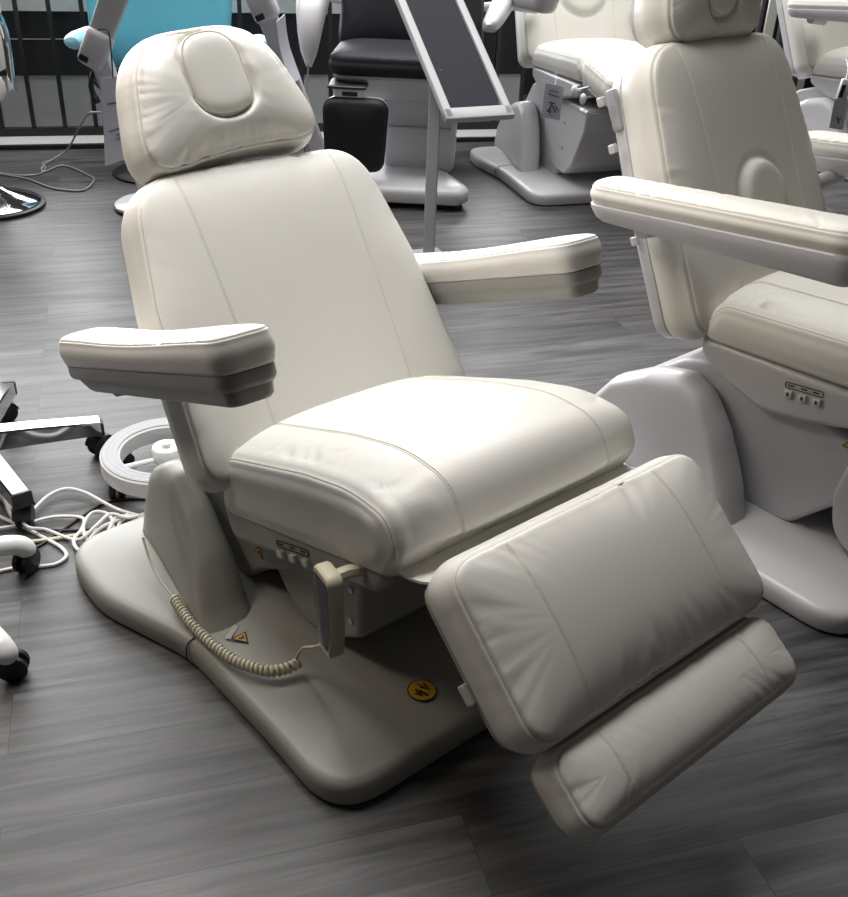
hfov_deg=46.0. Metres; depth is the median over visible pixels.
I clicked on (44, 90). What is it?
wall
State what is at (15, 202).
salon chair
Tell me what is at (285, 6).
trim
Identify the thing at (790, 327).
seat cushion
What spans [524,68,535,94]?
wall
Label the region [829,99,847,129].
paper tag
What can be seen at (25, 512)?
hood
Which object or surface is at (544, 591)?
chair
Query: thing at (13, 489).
stool base
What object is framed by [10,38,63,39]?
trim
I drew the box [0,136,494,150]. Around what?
trim
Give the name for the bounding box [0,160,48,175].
cable
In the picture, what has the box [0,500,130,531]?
power cable
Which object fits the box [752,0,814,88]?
trim
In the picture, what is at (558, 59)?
seat cushion
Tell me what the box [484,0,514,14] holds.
trim
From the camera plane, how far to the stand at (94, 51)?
4.16 m
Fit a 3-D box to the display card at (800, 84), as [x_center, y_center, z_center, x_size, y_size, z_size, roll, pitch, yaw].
[2.635,-2.626,6.973,0.070,0.420,0.020,-5,32,-12]
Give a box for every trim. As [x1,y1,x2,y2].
[0,0,340,13]
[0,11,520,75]
[0,129,496,144]
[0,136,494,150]
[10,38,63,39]
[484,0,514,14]
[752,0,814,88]
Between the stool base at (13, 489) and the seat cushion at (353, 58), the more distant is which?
the seat cushion at (353, 58)
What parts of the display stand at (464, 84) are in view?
plate, post, panel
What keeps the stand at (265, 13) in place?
on the floor
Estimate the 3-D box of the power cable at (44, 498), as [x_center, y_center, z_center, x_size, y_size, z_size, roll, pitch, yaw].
[-0.935,0.141,2.485,0.494,0.009,0.176,10,32,13]
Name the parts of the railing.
rail, post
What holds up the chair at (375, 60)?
on the floor
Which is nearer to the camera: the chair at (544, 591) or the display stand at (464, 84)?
the chair at (544, 591)
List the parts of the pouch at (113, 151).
hanging chain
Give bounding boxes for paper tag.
[541,80,563,119]
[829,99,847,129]
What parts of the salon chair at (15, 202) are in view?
seat, backrest, arm frame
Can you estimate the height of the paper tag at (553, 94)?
0.208 m
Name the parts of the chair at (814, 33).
backrest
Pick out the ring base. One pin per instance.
(117, 462)
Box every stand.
[78,0,143,215]
[246,0,323,150]
[395,0,514,253]
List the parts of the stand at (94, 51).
lever, arm, arm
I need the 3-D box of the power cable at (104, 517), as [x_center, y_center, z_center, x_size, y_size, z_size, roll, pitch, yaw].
[-0.926,0.158,2.453,0.450,0.032,0.158,11,32,13]
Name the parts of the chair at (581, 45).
adjusting knob, backrest, adjusting knob, lift arm, knob rod, lever rod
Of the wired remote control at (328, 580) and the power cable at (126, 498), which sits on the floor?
the power cable at (126, 498)
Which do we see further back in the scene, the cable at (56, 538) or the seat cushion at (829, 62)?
the seat cushion at (829, 62)
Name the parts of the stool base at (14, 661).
arm, arm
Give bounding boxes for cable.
[0,111,100,191]
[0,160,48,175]
[0,487,143,521]
[0,495,143,540]
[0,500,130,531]
[0,510,140,550]
[0,515,67,572]
[32,526,107,542]
[36,497,145,547]
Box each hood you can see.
[11,501,35,521]
[85,433,111,449]
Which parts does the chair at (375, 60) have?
armrest, bracket plate, backrest, armrest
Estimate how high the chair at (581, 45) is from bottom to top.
1.418 m
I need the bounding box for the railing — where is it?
[0,0,797,135]
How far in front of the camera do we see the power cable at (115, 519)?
2.43 m
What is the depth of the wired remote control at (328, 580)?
1.69 m
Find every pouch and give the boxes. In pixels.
[98,29,123,165]
[276,14,300,81]
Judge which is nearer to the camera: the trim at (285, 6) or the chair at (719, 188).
the chair at (719, 188)
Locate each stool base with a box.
[0,381,111,527]
[0,535,40,681]
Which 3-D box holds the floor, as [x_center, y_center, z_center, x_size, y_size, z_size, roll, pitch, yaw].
[0.510,-0.230,3.345,15.000,0.100,12.000,2,31,0]
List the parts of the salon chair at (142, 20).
backrest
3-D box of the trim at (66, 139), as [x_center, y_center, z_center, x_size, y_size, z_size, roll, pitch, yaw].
[0.111,-1.898,5.995,17.000,0.012,0.385,-5,32,-12]
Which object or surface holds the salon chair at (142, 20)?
on the floor
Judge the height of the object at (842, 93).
0.180 m
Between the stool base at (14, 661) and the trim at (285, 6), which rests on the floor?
the stool base at (14, 661)
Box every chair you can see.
[0,7,45,219]
[59,25,796,839]
[64,0,267,183]
[296,0,513,209]
[470,0,645,204]
[590,0,847,633]
[776,0,847,179]
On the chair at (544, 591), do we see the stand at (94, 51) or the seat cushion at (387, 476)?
the seat cushion at (387, 476)
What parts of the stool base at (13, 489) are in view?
arm, arm, arm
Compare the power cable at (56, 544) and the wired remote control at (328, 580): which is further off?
the power cable at (56, 544)
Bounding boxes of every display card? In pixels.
[763,0,776,36]
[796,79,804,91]
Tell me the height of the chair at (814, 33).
1.343 m
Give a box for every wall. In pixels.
[0,74,520,126]
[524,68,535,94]
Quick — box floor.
[0,95,847,896]
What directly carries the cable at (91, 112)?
on the floor
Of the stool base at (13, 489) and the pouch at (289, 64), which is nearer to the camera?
the stool base at (13, 489)
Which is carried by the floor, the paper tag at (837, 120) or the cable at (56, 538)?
the cable at (56, 538)
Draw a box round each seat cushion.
[224,376,634,576]
[329,38,426,79]
[532,38,645,81]
[706,271,847,387]
[813,46,847,78]
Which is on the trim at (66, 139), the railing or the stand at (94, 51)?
the railing
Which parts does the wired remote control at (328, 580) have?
cord, coiled cord, casing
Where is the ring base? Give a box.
[99,418,178,499]
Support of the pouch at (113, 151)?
hanging from the stand at (94, 51)

